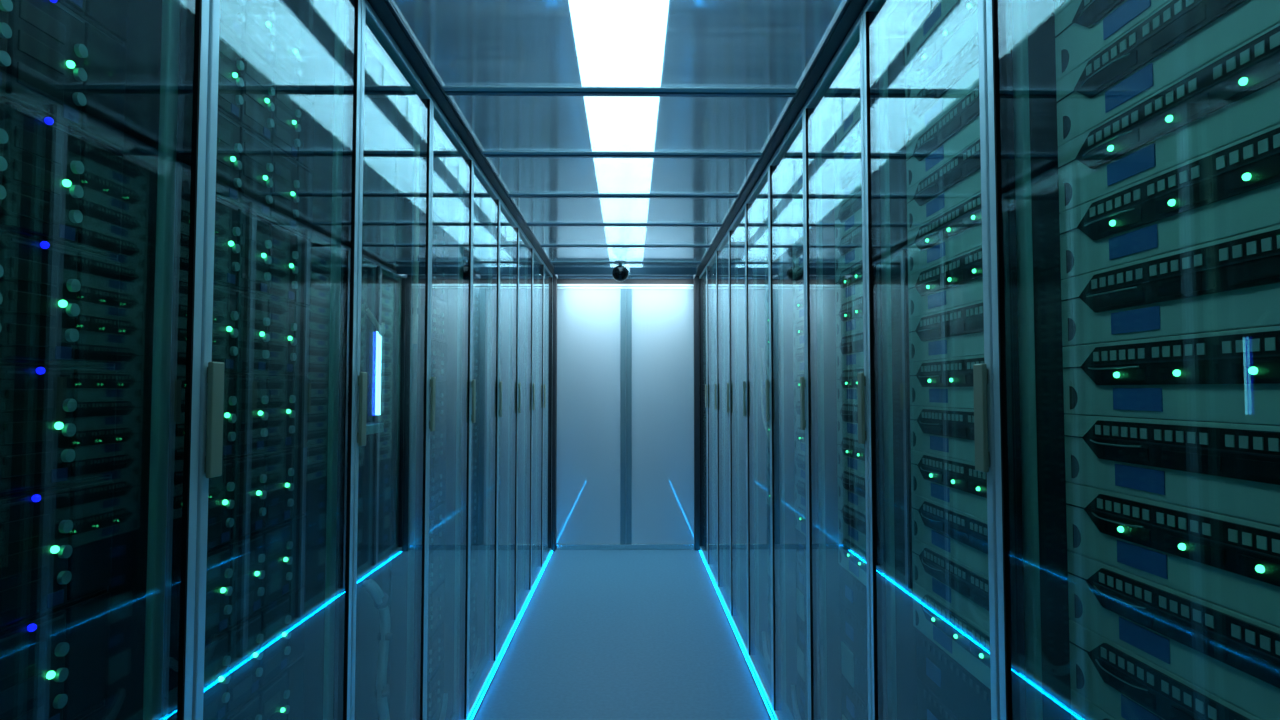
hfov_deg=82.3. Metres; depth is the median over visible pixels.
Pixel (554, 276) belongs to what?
trim
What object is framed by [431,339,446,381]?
server
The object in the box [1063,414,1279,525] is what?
server
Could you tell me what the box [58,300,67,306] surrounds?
indicator light
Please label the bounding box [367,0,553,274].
trim
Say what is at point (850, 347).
server
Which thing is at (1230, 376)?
server
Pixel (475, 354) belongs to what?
server
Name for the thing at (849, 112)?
server
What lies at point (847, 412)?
server
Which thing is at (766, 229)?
server
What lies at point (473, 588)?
server
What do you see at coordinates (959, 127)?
server
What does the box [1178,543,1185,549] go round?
indicator light
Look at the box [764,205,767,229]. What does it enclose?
server
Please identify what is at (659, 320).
door
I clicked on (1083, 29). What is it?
server
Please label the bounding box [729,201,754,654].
glass door
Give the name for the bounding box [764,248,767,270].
server
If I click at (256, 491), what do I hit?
server
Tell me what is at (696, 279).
trim
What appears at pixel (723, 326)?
glass door
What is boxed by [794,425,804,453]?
server
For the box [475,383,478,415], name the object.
server
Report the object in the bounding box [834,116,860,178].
server
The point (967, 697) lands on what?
server
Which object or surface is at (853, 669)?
server
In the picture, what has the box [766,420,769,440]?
server
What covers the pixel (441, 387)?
server
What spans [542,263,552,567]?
glass door
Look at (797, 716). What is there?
cable bundle
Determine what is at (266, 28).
server
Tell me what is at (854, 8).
trim
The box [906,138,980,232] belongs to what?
server
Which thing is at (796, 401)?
server
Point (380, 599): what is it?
cable bundle
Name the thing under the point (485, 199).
glass door
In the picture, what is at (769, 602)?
server
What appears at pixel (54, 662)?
server
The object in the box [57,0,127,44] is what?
server
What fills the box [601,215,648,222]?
ceiling light
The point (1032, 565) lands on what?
glass door
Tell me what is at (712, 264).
glass door
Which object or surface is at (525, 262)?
glass door
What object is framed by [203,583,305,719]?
server
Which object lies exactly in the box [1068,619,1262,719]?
server
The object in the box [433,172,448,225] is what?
reflection
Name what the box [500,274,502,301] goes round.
server
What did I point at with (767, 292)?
server
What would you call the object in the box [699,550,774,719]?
light strip
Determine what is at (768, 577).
server
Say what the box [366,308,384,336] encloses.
cable
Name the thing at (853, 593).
server
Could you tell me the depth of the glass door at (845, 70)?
2.33 m
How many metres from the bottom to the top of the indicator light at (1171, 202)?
0.008 m
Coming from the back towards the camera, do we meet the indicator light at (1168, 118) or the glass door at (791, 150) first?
the glass door at (791, 150)
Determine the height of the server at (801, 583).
0.108 m
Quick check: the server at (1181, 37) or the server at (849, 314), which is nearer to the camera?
the server at (1181, 37)
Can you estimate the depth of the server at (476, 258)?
3.36 m
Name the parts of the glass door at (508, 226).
mounting rail, door handle, panel, glass pane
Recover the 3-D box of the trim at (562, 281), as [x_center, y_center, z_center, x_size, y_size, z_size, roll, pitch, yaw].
[-0.113,0.403,6.042,1.600,2.290,0.112,0,-2,-1]
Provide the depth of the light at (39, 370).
0.87 m
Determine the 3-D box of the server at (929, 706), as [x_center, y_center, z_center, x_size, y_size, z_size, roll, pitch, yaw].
[0.932,0.768,1.432,0.603,0.108,0.477,0,-2,-1]
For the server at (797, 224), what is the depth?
2.84 m
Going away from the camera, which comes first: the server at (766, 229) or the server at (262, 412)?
the server at (262, 412)
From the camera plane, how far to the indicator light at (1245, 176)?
0.76 m
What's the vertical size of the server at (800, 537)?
0.108 m
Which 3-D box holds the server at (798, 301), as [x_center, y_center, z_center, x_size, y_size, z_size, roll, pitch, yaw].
[0.919,-0.209,2.687,0.635,0.100,0.507,0,-2,-1]
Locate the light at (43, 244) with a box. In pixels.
[40,241,49,248]
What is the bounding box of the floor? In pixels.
[468,550,775,719]
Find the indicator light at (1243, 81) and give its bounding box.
[1239,77,1247,85]
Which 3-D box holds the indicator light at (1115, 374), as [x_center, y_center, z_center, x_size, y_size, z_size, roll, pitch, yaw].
[0.632,0.020,0.971,0.008,0.008,0.008,0,-2,-1]
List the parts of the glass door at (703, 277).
door handle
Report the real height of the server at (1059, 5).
0.100 m
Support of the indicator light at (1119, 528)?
attached to the server at (1231, 562)
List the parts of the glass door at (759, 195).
glass pane, panel, panel, door handle, mounting rail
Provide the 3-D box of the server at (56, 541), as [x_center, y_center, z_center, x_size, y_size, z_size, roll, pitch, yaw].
[-1.026,0.226,0.761,0.635,0.150,0.477,0,-2,-1]
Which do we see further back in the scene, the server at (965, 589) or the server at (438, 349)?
the server at (438, 349)
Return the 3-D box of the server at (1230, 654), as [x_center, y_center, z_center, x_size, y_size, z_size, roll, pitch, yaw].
[0.944,0.325,0.843,0.635,0.100,0.507,0,-2,-1]
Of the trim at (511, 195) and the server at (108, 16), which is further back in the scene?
the trim at (511, 195)
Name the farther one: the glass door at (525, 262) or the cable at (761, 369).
the glass door at (525, 262)
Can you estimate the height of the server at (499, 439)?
0.150 m
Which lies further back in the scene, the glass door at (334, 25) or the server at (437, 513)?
the server at (437, 513)
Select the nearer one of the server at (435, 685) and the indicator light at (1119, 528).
the indicator light at (1119, 528)
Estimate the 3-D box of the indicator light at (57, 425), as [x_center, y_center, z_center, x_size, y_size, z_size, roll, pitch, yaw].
[-0.716,0.081,0.902,0.009,0.010,0.009,-1,-2,14]
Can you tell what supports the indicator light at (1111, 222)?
attached to the server at (1233, 189)
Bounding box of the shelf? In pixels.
[366,422,383,434]
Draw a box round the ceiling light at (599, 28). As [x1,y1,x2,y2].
[566,0,671,57]
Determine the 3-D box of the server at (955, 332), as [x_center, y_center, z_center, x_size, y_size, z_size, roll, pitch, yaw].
[0.936,-0.056,1.466,0.635,0.100,0.507,0,-2,-1]
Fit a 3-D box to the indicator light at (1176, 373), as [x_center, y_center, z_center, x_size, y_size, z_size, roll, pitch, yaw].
[0.634,0.015,0.864,0.008,0.008,0.008,0,-2,-1]
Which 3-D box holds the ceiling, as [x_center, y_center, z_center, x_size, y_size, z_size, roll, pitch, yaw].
[-0.077,-1.667,3.521,5.200,0.060,10.300,0,-2,-1]
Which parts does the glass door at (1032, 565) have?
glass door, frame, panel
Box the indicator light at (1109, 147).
[1107,145,1113,150]
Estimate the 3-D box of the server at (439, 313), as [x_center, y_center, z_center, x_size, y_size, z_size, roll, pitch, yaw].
[-1.052,-0.152,2.599,0.633,0.150,0.477,0,-2,-1]
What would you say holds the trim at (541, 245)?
attached to the wall
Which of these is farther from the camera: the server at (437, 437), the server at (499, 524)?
the server at (499, 524)
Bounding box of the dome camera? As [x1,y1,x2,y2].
[612,261,627,281]
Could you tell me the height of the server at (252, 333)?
0.150 m
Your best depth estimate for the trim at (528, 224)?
4.17 m
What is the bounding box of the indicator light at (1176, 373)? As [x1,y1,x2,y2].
[1173,370,1180,376]
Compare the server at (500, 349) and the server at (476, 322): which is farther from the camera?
the server at (500, 349)
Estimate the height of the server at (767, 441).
0.100 m
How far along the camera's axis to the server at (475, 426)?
3.34 m
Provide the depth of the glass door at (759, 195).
3.54 m
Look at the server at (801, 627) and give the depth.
2.77 m
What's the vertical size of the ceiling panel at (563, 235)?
0.006 m
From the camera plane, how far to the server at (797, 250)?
2.84 m
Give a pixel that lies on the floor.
(601, 634)
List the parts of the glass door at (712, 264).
door handle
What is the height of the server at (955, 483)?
0.100 m
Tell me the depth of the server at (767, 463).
3.45 m
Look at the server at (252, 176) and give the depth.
1.40 m
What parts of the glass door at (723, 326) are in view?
door handle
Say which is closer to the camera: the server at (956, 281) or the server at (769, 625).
the server at (956, 281)
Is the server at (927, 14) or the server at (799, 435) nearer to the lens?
the server at (927, 14)
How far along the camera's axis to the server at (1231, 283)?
0.86 m
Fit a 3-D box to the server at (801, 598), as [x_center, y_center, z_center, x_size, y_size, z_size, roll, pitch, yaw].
[0.914,0.928,2.640,0.604,0.108,0.477,0,-2,-1]
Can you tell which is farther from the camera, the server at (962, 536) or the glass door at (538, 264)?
the glass door at (538, 264)
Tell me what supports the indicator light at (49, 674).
attached to the server at (54, 662)
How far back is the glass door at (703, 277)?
5.70 m
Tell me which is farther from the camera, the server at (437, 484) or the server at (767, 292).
the server at (767, 292)
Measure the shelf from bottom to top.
0.027 m
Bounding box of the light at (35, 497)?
[32,494,40,501]
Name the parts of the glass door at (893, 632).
frame, panel, panel, mounting rail, door handle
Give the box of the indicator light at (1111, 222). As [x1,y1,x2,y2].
[1109,220,1115,225]
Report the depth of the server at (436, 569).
2.67 m
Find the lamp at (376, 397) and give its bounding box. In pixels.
[372,325,381,421]
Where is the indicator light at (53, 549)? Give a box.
[50,546,59,552]
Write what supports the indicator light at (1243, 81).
attached to the server at (1233, 97)
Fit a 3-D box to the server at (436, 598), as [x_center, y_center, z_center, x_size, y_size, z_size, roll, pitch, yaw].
[-1.052,0.904,2.555,0.633,0.150,0.477,0,-2,-1]
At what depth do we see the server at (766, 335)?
3.48 m
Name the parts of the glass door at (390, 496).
door handle, panel, panel, mounting rail, frame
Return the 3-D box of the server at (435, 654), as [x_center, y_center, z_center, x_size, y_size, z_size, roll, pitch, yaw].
[-1.052,1.055,2.549,0.633,0.150,0.477,0,-2,-1]
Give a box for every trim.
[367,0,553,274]
[442,86,797,96]
[453,102,789,150]
[482,151,761,158]
[508,193,738,198]
[527,223,722,226]
[540,244,710,247]
[550,261,700,263]
[551,276,700,549]
[552,264,699,274]
[552,275,556,551]
[559,275,692,276]
[630,267,696,278]
[694,276,699,550]
[696,0,867,275]
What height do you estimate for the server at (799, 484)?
0.100 m
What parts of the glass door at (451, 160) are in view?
door handle, mounting rail, panel, panel, frame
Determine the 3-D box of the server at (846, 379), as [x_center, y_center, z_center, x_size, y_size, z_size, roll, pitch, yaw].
[0.927,0.070,2.068,0.635,0.100,0.507,0,-2,-1]
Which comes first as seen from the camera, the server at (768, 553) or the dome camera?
the server at (768, 553)
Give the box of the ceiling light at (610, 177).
[593,161,653,215]
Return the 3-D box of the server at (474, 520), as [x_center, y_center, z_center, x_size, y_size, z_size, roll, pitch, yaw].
[-1.060,0.778,3.168,0.633,0.150,0.477,0,-2,-1]
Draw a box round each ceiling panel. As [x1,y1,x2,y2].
[529,226,719,244]
[542,247,708,261]
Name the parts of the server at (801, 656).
panel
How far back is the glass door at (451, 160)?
2.86 m
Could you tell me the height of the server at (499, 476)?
0.150 m
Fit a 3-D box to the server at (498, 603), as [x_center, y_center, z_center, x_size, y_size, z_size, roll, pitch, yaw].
[-1.069,1.256,3.756,0.633,0.150,0.477,0,-2,-1]
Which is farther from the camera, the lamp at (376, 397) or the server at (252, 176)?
the lamp at (376, 397)
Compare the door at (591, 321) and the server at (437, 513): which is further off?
the door at (591, 321)
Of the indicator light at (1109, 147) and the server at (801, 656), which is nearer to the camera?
the indicator light at (1109, 147)
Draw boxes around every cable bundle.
[362,579,392,719]
[439,693,447,719]
[497,598,504,630]
[762,631,770,671]
[791,685,800,719]
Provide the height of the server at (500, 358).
0.150 m
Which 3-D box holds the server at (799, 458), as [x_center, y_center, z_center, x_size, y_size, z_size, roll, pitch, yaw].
[0.919,0.399,2.662,0.635,0.100,0.507,0,-2,-1]
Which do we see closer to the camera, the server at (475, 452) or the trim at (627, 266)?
the server at (475, 452)
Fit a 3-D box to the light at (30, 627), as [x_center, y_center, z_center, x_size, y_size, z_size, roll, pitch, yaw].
[-0.715,0.315,0.860,0.009,0.009,0.009,0,-2,-1]
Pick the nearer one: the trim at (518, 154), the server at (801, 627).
the server at (801, 627)
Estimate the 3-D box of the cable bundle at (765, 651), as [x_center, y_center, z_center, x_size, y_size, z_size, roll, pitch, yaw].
[0.568,1.290,3.191,0.023,0.133,0.341,0,-2,-1]
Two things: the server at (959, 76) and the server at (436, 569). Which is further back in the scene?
the server at (436, 569)
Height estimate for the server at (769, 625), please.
0.108 m
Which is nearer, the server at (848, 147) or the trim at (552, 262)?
the server at (848, 147)
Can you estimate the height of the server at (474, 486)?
0.150 m
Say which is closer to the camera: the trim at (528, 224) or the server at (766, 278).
the server at (766, 278)
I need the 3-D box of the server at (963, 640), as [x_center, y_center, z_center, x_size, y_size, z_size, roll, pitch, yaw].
[0.936,0.552,1.441,0.635,0.100,0.507,0,-2,-1]
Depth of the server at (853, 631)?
2.13 m
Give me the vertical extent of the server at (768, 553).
0.108 m
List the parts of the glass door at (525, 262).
frame, door handle, glass pane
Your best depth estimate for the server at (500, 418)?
4.00 m
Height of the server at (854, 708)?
0.108 m
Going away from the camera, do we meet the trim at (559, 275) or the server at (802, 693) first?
the server at (802, 693)
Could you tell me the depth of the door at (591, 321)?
6.00 m
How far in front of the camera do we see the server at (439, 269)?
2.71 m
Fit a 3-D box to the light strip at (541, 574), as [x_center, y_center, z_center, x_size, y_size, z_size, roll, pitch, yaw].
[-0.674,1.448,3.685,0.014,0.009,4.400,0,-2,-1]
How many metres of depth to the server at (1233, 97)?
0.86 m
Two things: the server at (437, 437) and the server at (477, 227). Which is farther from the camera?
the server at (477, 227)
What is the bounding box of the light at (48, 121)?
[45,117,53,124]
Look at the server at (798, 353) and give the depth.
2.82 m
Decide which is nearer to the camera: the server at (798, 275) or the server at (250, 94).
the server at (250, 94)
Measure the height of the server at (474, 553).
0.150 m
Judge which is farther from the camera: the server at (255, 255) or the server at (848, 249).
the server at (848, 249)
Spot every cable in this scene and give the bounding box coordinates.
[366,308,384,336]
[760,348,769,439]
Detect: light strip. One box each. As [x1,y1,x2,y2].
[470,551,552,719]
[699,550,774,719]
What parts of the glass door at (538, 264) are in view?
door handle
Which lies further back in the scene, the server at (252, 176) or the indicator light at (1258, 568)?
the server at (252, 176)
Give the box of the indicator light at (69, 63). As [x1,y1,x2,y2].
[66,60,74,67]
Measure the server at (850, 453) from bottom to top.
0.100 m
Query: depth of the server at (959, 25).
1.53 m
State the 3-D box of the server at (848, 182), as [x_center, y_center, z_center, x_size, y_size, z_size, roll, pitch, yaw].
[0.927,-0.538,2.093,0.635,0.100,0.507,0,-2,-1]
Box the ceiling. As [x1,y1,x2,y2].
[394,0,841,222]
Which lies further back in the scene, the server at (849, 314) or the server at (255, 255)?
the server at (849, 314)
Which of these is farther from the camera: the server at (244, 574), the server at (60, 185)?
the server at (244, 574)
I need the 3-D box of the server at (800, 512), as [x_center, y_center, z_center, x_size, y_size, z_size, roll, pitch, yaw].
[0.919,0.602,2.654,0.635,0.100,0.507,0,-2,-1]
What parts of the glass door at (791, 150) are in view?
frame, panel, panel, mounting rail, door handle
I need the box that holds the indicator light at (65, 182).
[62,179,70,186]
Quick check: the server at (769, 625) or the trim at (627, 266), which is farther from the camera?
the trim at (627, 266)
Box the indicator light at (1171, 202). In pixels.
[1168,199,1174,205]
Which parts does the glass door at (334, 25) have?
door handle, mounting rail, panel, frame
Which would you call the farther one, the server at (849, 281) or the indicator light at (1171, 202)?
the server at (849, 281)
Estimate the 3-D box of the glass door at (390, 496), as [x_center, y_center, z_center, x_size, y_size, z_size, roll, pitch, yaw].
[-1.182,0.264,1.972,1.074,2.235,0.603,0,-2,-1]
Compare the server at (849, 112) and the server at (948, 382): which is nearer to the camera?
the server at (948, 382)
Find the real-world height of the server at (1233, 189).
0.100 m
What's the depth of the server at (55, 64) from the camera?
0.91 m
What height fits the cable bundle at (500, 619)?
0.133 m
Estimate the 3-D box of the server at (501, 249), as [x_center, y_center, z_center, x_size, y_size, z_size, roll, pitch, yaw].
[-1.069,-0.555,3.830,0.633,0.150,0.477,0,-2,-1]
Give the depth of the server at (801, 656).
2.77 m
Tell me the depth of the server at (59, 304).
0.90 m
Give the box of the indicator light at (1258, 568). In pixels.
[1255,565,1264,572]
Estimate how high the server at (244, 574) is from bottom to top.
0.150 m
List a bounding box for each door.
[89,0,209,719]
[192,0,360,719]
[350,0,431,719]
[424,97,472,719]
[467,158,499,719]
[489,198,518,661]
[511,226,532,620]
[531,247,543,590]
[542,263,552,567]
[556,287,625,549]
[626,287,693,549]
[699,265,707,564]
[707,248,717,587]
[717,229,730,616]
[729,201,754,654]
[746,163,780,711]
[769,106,809,719]
[804,10,871,719]
[863,0,999,719]
[986,0,1099,719]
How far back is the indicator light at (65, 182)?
0.91 m
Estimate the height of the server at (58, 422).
0.150 m
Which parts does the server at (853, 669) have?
panel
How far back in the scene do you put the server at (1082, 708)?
1.05 m
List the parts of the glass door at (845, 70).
panel, frame, mounting rail, panel, door handle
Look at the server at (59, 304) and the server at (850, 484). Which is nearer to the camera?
the server at (59, 304)
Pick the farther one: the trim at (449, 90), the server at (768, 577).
the server at (768, 577)
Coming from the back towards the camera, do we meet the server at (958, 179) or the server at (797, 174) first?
the server at (797, 174)
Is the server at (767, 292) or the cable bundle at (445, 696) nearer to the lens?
the cable bundle at (445, 696)
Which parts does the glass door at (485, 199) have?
door handle, mounting rail, panel, frame, panel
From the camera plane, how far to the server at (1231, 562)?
0.86 m
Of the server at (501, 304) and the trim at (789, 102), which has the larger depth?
the server at (501, 304)
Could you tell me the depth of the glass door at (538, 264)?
5.01 m
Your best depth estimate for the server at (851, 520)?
2.14 m
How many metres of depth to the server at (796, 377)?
2.85 m
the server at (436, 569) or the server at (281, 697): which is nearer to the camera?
the server at (281, 697)
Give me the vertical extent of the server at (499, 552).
0.150 m
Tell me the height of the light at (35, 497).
0.009 m
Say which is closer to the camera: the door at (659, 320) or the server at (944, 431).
the server at (944, 431)
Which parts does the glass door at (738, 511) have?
glass pane, door handle, frame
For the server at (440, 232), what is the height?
0.150 m
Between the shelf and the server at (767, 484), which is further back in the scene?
the server at (767, 484)
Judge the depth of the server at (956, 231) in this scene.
1.50 m
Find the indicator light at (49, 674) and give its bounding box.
[46,671,55,678]
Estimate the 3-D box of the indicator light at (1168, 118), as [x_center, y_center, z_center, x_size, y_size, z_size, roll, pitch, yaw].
[0.634,-0.289,0.876,0.008,0.008,0.008,0,-2,-1]
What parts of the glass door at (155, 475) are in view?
mounting rail, panel, frame, glass door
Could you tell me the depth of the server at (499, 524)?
3.97 m
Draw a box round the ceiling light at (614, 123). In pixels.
[575,56,665,161]
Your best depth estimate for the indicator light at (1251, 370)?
0.76 m
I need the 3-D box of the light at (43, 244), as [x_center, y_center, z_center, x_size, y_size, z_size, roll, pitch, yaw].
[-0.715,-0.138,0.879,0.009,0.009,0.009,0,-2,-1]
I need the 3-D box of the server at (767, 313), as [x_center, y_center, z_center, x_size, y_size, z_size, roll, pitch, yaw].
[0.911,-0.184,3.294,0.635,0.100,0.507,0,-2,-1]
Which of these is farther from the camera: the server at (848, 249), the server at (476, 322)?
the server at (476, 322)
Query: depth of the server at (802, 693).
2.77 m
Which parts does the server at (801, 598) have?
panel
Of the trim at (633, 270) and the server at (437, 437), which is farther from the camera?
the trim at (633, 270)
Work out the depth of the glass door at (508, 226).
4.05 m
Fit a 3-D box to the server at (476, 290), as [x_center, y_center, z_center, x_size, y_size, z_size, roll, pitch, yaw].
[-1.060,-0.278,3.211,0.633,0.150,0.477,0,-2,-1]
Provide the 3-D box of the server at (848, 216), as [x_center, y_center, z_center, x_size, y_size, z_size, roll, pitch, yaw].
[0.927,-0.437,2.089,0.635,0.100,0.507,0,-2,-1]
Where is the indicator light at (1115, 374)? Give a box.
[1113,372,1119,377]
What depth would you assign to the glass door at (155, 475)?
1.06 m
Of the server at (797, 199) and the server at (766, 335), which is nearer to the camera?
the server at (797, 199)
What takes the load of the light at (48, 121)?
attached to the server at (60, 185)
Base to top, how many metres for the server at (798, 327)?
0.100 m
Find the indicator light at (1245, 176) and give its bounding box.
[1242,173,1250,180]
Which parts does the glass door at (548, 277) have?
door handle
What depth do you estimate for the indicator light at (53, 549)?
0.89 m
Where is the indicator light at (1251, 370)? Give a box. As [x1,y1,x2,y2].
[1248,367,1257,374]
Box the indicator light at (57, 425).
[54,422,63,429]
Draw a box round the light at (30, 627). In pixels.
[27,624,36,631]
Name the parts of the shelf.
shelf plate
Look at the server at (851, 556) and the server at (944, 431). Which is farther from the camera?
the server at (851, 556)
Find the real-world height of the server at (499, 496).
0.150 m
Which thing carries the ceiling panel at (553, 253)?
attached to the wall
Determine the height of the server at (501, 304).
0.150 m
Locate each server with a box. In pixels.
[0,0,125,150]
[0,96,122,257]
[0,230,119,366]
[0,363,116,494]
[0,477,113,627]
[0,589,110,719]
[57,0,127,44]
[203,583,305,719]
[205,514,306,639]
[207,445,307,549]
[212,284,310,375]
[213,197,311,306]
[215,110,312,239]
[218,24,313,172]
[220,0,315,105]
[220,654,303,719]
[222,372,308,457]
[427,620,443,681]
[427,660,443,719]
[428,540,444,594]
[428,580,444,637]
[429,461,445,507]
[429,500,445,550]
[430,382,446,421]
[430,421,446,464]
[431,298,447,342]
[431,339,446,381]
[432,214,448,264]
[432,256,447,303]
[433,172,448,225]
[470,513,477,551]
[470,546,477,585]
[470,580,477,619]
[471,416,478,449]
[471,448,478,482]
[471,481,477,516]
[472,317,479,350]
[472,350,479,382]
[473,218,480,254]
[473,250,479,286]
[473,284,479,318]
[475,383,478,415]
[497,579,499,609]
[498,467,500,495]
[498,495,500,523]
[498,523,500,551]
[498,550,500,579]
[499,330,501,356]
[499,357,501,382]
[499,417,501,438]
[499,439,500,466]
[500,247,502,274]
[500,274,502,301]
[500,302,502,329]
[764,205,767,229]
[764,227,767,250]
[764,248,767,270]
[764,270,768,291]
[765,290,768,312]
[765,312,768,333]
[765,333,768,354]
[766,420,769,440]
[766,440,769,462]
[766,461,769,483]
[766,482,769,505]
[767,551,770,577]
[767,574,770,601]
[768,599,770,624]
[768,622,770,648]
[791,158,802,196]
[792,185,802,221]
[792,212,802,246]
[792,239,803,271]
[792,265,803,297]
[793,292,803,322]
[793,319,803,347]
[793,346,804,372]
[793,373,804,398]
[794,399,799,425]
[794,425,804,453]
[794,450,805,480]
[794,476,805,508]
[794,502,805,535]
[796,528,805,565]
[796,557,806,595]
[796,585,806,625]
[796,613,806,655]
[797,642,806,685]
[797,671,807,716]
[833,82,860,146]
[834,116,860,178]
[834,152,861,209]
[834,187,861,241]
[834,223,862,273]
[835,259,862,304]
[835,295,862,336]
[835,331,863,368]
[836,367,863,401]
[836,402,857,437]
[837,434,864,475]
[837,466,865,512]
[837,499,865,548]
[838,531,866,586]
[840,565,866,625]
[840,601,867,667]
[841,637,867,707]
[841,673,867,719]
[904,0,957,62]
[904,0,977,104]
[905,32,978,146]
[906,85,979,189]
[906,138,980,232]
[907,192,981,274]
[907,246,982,317]
[908,300,983,361]
[909,355,983,408]
[909,406,974,461]
[910,449,986,519]
[911,493,988,576]
[911,537,989,632]
[912,582,990,689]
[916,629,990,719]
[917,678,959,719]
[1054,0,1074,16]
[1054,0,1170,81]
[1055,0,1279,146]
[1057,23,1279,212]
[1059,124,1279,278]
[1060,225,1279,345]
[1062,325,1279,424]
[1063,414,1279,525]
[1065,482,1279,626]
[1067,551,1279,719]
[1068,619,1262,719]
[1070,689,1116,719]
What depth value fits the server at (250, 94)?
1.41 m
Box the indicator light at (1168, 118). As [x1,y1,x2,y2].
[1165,115,1172,121]
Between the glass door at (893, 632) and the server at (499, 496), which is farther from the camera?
the server at (499, 496)
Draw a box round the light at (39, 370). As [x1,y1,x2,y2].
[36,367,44,373]
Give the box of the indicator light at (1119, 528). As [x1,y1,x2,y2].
[1117,526,1123,531]
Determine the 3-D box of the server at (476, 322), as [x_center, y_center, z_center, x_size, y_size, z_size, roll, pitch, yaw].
[-1.060,-0.127,3.205,0.633,0.150,0.477,0,-2,-1]

